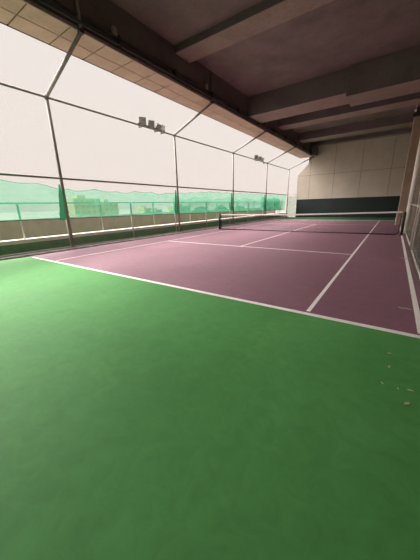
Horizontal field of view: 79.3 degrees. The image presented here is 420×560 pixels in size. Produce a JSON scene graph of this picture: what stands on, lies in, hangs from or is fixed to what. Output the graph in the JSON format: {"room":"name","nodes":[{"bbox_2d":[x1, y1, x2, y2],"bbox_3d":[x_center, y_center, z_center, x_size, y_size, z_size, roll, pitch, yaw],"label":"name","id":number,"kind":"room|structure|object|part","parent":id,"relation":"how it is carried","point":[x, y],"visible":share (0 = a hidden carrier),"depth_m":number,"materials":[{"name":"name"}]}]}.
{"room":"covered tennis court","nodes":[
{"label":"covered tennis court","id":0,"kind":"room"},
{"bbox_2d":[0,208,275,240],"bbox_3d":[-2.515,-4.662,19.760,0.200,1.290,40.800,10,20,34],"label":"wall","id":1,"kind":"structure","parent":0,"point":[87,224],"depth_m":14.02,"materials":[{"name":"beige concrete"}]},
{"bbox_2d":[0,213,287,255],"bbox_3d":[-1.058,-4.037,18.890,0.170,0.500,40.800,10,20,34],"label":"wall","id":2,"kind":"structure","parent":0,"point":[5,250],"depth_m":12.67,"materials":[{"name":"concrete"}]},
{"bbox_2d":[0,212,287,245],"bbox_3d":[-1.044,-4.274,18.807,0.220,0.160,40.800,10,20,34],"label":"ledge","id":3,"kind":"object","parent":2,"relation":"on","point":[9,242],"visible":0.85,"depth_m":12.60,"materials":[{"name":"white concrete"}]},
{"bbox_2d":[20,202,253,238],"bbox_3d":[-1.652,-4.764,17.821,0.076,1.405,38.800,10,20,34],"label":"railing","id":4,"kind":"object","parent":3,"relation":"on","point":[58,202],"visible":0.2,"depth_m":12.58,"materials":[{"name":"metal"}]},
{"bbox_2d":[0,217,419,559],"bbox_3d":[4.482,-2.425,14.264,18.400,0.300,39.100,10,20,34],"label":"floor","id":5,"kind":"structure","parent":0,"point":[140,420],"depth_m":1.95,"materials":[{"name":"green paint"}]},
{"bbox_2d":[0,217,286,260],"bbox_3d":[-0.988,-3.473,17.739,0.519,0.054,38.800,10,20,34],"label":"baseboard","id":6,"kind":"structure","parent":5,"relation":"on","point":[154,236],"depth_m":11.92,"materials":[{"name":"paint"}]},
{"bbox_2d":[0,0,313,256],"bbox_3d":[-0.088,-7.119,15.965,2.930,8.000,38.830,10,20,34],"label":"mesh fence","id":7,"kind":"object","parent":5,"relation":"on","point":[80,33],"visible":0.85,"depth_m":10.99,"materials":[{"name":"metal"}]},
{"bbox_3d":[-8.031,-3.284,7.581,0.001,5.590,6.880,10,20,34],"label":"panel","id":8,"kind":"part","parent":7,"relation":"part of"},
{"bbox_3d":[-6.072,-4.126,10.318,0.220,5.730,0.220,10,20,34],"label":"post","id":9,"kind":"part","parent":7,"relation":"part of","materials":[{"name":"grey metal"}]},
{"bbox_2d":[58,184,66,219],"bbox_3d":[-6.197,-3.235,10.545,0.085,1.420,0.328,10,20,34],"label":"bunch","id":10,"kind":"object","parent":7,"relation":"attached to","point":[63,214],"visible":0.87,"depth_m":10.56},
{"bbox_3d":[-4.035,-4.990,13.056,0.001,5.590,6.980,10,20,34],"label":"panel","id":11,"kind":"part","parent":7,"relation":"part of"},
{"bbox_3d":[-1.105,-3.561,17.797,0.044,0.042,38.800,10,20,34],"label":"rail","id":12,"kind":"part","parent":7,"relation":"part of","materials":[{"name":"grey metal"}]},
{"bbox_2d":[0,179,285,221],"bbox_3d":[-1.373,-5.280,17.329,0.105,1.899,38.603,10,20,34],"label":"netting","id":13,"kind":"object","parent":7,"relation":"attached to","point":[14,186],"visible":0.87,"depth_m":12.39,"materials":[{"name":"green fabric"}]},
{"bbox_3d":[-1.177,-6.186,17.032,0.084,0.270,38.800,10,20,34],"label":"rail","id":14,"kind":"part","parent":7,"relation":"part of","materials":[{"name":"grey metal"}]},
{"bbox_3d":[-1.253,-8.950,16.226,0.080,0.106,38.800,10,20,34],"label":"rail","id":15,"kind":"part","parent":7,"relation":"part of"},
{"bbox_2d":[175,190,177,213],"bbox_3d":[-2.172,-4.953,16.059,0.085,1.420,0.328,10,20,34],"label":"bunch","id":16,"kind":"object","parent":7,"relation":"attached to","point":[176,206],"visible":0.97,"depth_m":16.08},
{"bbox_3d":[-2.047,-5.844,15.833,0.220,5.730,0.220,10,20,34],"label":"post","id":17,"kind":"part","parent":7,"relation":"part of","materials":[{"name":"grey metal"}]},
{"bbox_3d":[-0.027,-6.701,18.547,0.001,5.590,6.920,10,20,34],"label":"panel","id":18,"kind":"part","parent":7,"relation":"part of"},
{"bbox_3d":[1.944,-7.547,21.300,0.220,5.730,0.220,10,20,34],"label":"post","id":19,"kind":"part","parent":7,"relation":"part of","materials":[{"name":"grey metal"}]},
{"bbox_3d":[3.963,-8.404,24.014,0.001,5.590,6.920,10,20,34],"label":"panel","id":20,"kind":"part","parent":7,"relation":"part of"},
{"bbox_3d":[5.935,-9.250,26.768,0.220,5.730,0.220,10,20,34],"label":"post","id":21,"kind":"part","parent":7,"relation":"part of","materials":[{"name":"white metal"}]},
{"bbox_3d":[7.926,-10.095,29.443,0.001,5.590,6.820,10,20,34],"label":"panel","id":22,"kind":"part","parent":7,"relation":"part of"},
{"bbox_3d":[9.868,-10.929,32.157,0.220,5.730,0.220,10,20,34],"label":"post","id":23,"kind":"part","parent":7,"relation":"part of","materials":[{"name":"white metal"}]},
{"bbox_2d":[288,163,305,215],"bbox_3d":[10.806,-11.124,31.449,2.130,6.350,0.050,10,20,34],"label":"fence","id":24,"kind":"object","parent":7,"relation":"attached to","point":[305,163],"visible":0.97,"depth_m":31.82,"materials":[{"name":"silver metal"}]},
{"bbox_3d":[-3.110,-8.340,13.974,0.285,0.237,1.950,10,20,34],"label":"bar","id":25,"kind":"object","parent":7,"relation":"attached to","visible":0},
{"bbox_2d":[139,117,145,124],"bbox_3d":[-3.596,-8.421,13.444,0.372,0.377,0.280,-8,18,-22],"label":"floodlight","id":26,"kind":"object","parent":25,"relation":"attached to","point":[143,120],"visible":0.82,"depth_m":13.34,"materials":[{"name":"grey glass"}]},
{"bbox_2d":[148,120,154,127],"bbox_3d":[-3.247,-8.563,13.923,0.367,0.364,0.275,-10,18,-28],"label":"floodlight","id":27,"kind":"object","parent":25,"relation":"attached to","point":[152,123],"visible":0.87,"depth_m":13.84,"materials":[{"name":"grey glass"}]},
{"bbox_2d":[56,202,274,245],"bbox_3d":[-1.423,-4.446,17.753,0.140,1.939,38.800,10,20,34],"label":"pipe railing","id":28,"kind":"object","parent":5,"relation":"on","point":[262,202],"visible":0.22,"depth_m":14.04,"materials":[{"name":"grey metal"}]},
{"bbox_2d":[29,220,419,338],"bbox_3d":[4.751,-2.973,15.569,11.560,0.008,23.820,10,20,34],"label":"court","id":29,"kind":"object","parent":5,"relation":"on","point":[364,280],"visible":0.84,"depth_m":7.00,"materials":[{"name":"purple paint"}]},
{"bbox_2d":[219,211,406,235],"bbox_3d":[5.001,-3.471,15.201,10.760,1.139,0.299,10,20,34],"label":"net","id":30,"kind":"object","parent":29,"relation":"on","point":[398,212],"visible":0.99,"depth_m":14.31,"materials":[{"name":"grey fabric"}]},
{"bbox_3d":[0.690,-4.206,18.181,0.176,1.112,0.200,10,20,34],"label":"net post","id":31,"kind":"part","parent":30,"relation":"part of","materials":[{"name":"black metal"}]},
{"bbox_3d":[5.065,-3.009,15.361,10.376,0.152,0.060,10,20,34],"label":"cord","id":32,"kind":"part","parent":30,"relation":"part of","materials":[{"name":"fabric"}]},
{"bbox_3d":[9.371,-2.733,12.304,0.170,1.112,0.200,10,20,34],"label":"net post","id":33,"kind":"part","parent":30,"relation":"part of","materials":[{"name":"black metal"}]},
{"bbox_2d":[403,139,419,277],"bbox_3d":[4.755,-3.513,4.921,0.247,7.000,19.354,10,20,34],"label":"fence","id":34,"kind":"object","parent":5,"relation":"on","point":[416,225],"visible":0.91,"depth_m":12.17,"materials":[{"name":"silver metal"}]},
{"bbox_3d":[10.214,-5.843,12.399,0.247,7.000,0.260,10,20,34],"label":"post","id":35,"kind":"part","parent":34,"relation":"part of","materials":[{"name":"grey metal"}]},
{"bbox_3d":[8.690,-4.445,10.499,0.048,5.386,5.248,10,20,34],"label":"panel frame","id":36,"kind":"part","parent":34,"relation":"part of","materials":[{"name":"beige metal"}]},
{"bbox_3d":[8.690,-4.445,10.499,0.001,5.340,5.200,10,20,34],"label":"panel","id":37,"kind":"part","parent":34,"relation":"part of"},
{"bbox_3d":[7.159,-3.762,8.319,0.086,5.450,0.090,10,20,34],"label":"intermediate post","id":38,"kind":"part","parent":34,"relation":"part of","materials":[{"name":"grey metal"}]},
{"bbox_3d":[4.903,-2.828,5.310,0.048,5.386,5.798,10,20,34],"label":"panel frame","id":39,"kind":"part","parent":34,"relation":"part of","materials":[{"name":"grey metal"}]},
{"bbox_3d":[4.903,-2.828,5.310,0.001,5.340,5.750,10,20,34],"label":"panel","id":40,"kind":"part","parent":34,"relation":"part of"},
{"bbox_3d":[6.730,-3.579,7.732,0.086,5.450,0.090,10,20,34],"label":"intermediate post","id":41,"kind":"part","parent":34,"relation":"part of","materials":[{"name":"grey metal"}]},
{"bbox_2d":[406,231,419,268],"bbox_3d":[4.943,-0.185,5.817,0.160,0.100,19.300,10,20,34],"label":"baseboard","id":42,"kind":"structure","parent":5,"relation":"on","point":[417,254],"depth_m":7.92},
{"bbox_2d":[110,0,419,142],"bbox_3d":[5.958,-10.294,10.735,14.850,0.300,39.100,10,20,34],"label":"ceiling","id":43,"kind":"structure","parent":0,"point":[336,35],"depth_m":10.46,"materials":[{"name":"concrete"}]},
{"bbox_2d":[0,0,312,158],"bbox_3d":[0.167,-10.284,14.242,1.560,1.375,39.633,10,20,34],"label":"roof eave","id":44,"kind":"structure","parent":43,"relation":"attached to","point":[107,27],"depth_m":9.57,"materials":[{"name":"concrete"}]},
{"bbox_2d":[310,145,317,156],"bbox_3d":[11.871,-14.696,28.857,0.500,1.000,1.200,10,20,34],"label":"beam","id":45,"kind":"structure","parent":44,"relation":"attached to","point":[314,148],"depth_m":28.45,"materials":[{"name":"concrete"}]},
{"bbox_2d":[175,0,333,62],"bbox_3d":[4.195,-9.008,7.508,13.200,0.270,1.000,10,20,34],"label":"beam","id":46,"kind":"structure","parent":43,"relation":"attached to","point":[267,14],"depth_m":9.33,"materials":[{"name":"concrete"}]},
{"bbox_2d":[247,45,419,122],"bbox_3d":[8.255,-10.221,13.199,13.200,1.340,2.050,10,20,34],"label":"beam","id":47,"kind":"structure","parent":43,"relation":"attached to","point":[396,74],"depth_m":13.25,"materials":[{"name":"concrete"}]},
{"bbox_2d":[278,92,419,129],"bbox_3d":[11.203,-11.839,17.149,13.200,0.600,1.300,10,20,34],"label":"beam","id":48,"kind":"structure","parent":43,"relation":"attached to","point":[343,111],"depth_m":17.84,"materials":[{"name":"concrete"}]},
{"bbox_2d":[413,106,419,117],"bbox_3d":[9.784,-7.877,11.804,0.470,0.420,0.250,10,20,34],"label":"floodlight","id":49,"kind":"object","parent":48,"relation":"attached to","point":[416,113],"visible":1,"depth_m":11.80,"materials":[{"name":"black paint"}]},
{"bbox_2d":[298,113,413,142],"bbox_3d":[14.434,-13.194,21.582,13.200,0.650,1.400,10,20,34],"label":"beam","id":50,"kind":"structure","parent":43,"relation":"attached to","point":[405,120],"depth_m":22.01,"materials":[{"name":"concrete"}]},
{"bbox_2d":[312,128,411,146],"bbox_3d":[17.203,-14.521,25.339,13.200,0.350,0.700,10,20,34],"label":"beam","id":51,"kind":"structure","parent":43,"relation":"attached to","point":[407,130],"depth_m":25.93,"materials":[{"name":"concrete"}]},
{"bbox_2d":[295,133,419,216],"bbox_3d":[17.060,-10.967,27.189,15.100,8.200,0.300,10,20,34],"label":"wall","id":52,"kind":"structure","parent":0,"point":[375,167],"depth_m":27.47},
{"bbox_2d":[296,195,418,216],"bbox_3d":[16.896,-8.038,27.970,14.620,2.110,0.085,10,20,34],"label":"board","id":53,"kind":"object","parent":52,"relation":"attached to","point":[384,203],"visible":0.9,"depth_m":28.66,"materials":[{"name":"black"}]},
{"bbox_2d":[395,100,419,224],"bbox_3d":[13.644,-7.874,16.884,1.000,8.191,1.260,10,20,34],"label":"column","id":54,"kind":"structure","parent":0,"point":[415,134],"depth_m":16.72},
{"label":"outside","id":55,"kind":"structure","parent":0,"visible":0},
{"bbox_2d":[0,205,295,219],"bbox_3d":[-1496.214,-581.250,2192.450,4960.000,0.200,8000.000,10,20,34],"label":"ground","id":56,"kind":"structure","parent":55,"point":[291,208],"depth_m":730.40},
{"bbox_2d":[67,201,101,215],"bbox_3d":[-44.748,-19.384,90.170,9.060,20.400,9.600,10,20,34],"label":"apartment tower","id":57,"kind":"structure","parent":56,"relation":"on","point":[93,209],"depth_m":87.80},
{"bbox_2d":[102,203,117,214],"bbox_3d":[-39.233,-20.863,97.046,8.060,19.100,5.800,10,20,34],"label":"apartment tower","id":58,"kind":"structure","parent":56,"relation":"on","point":[115,204],"depth_m":92.75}
]}

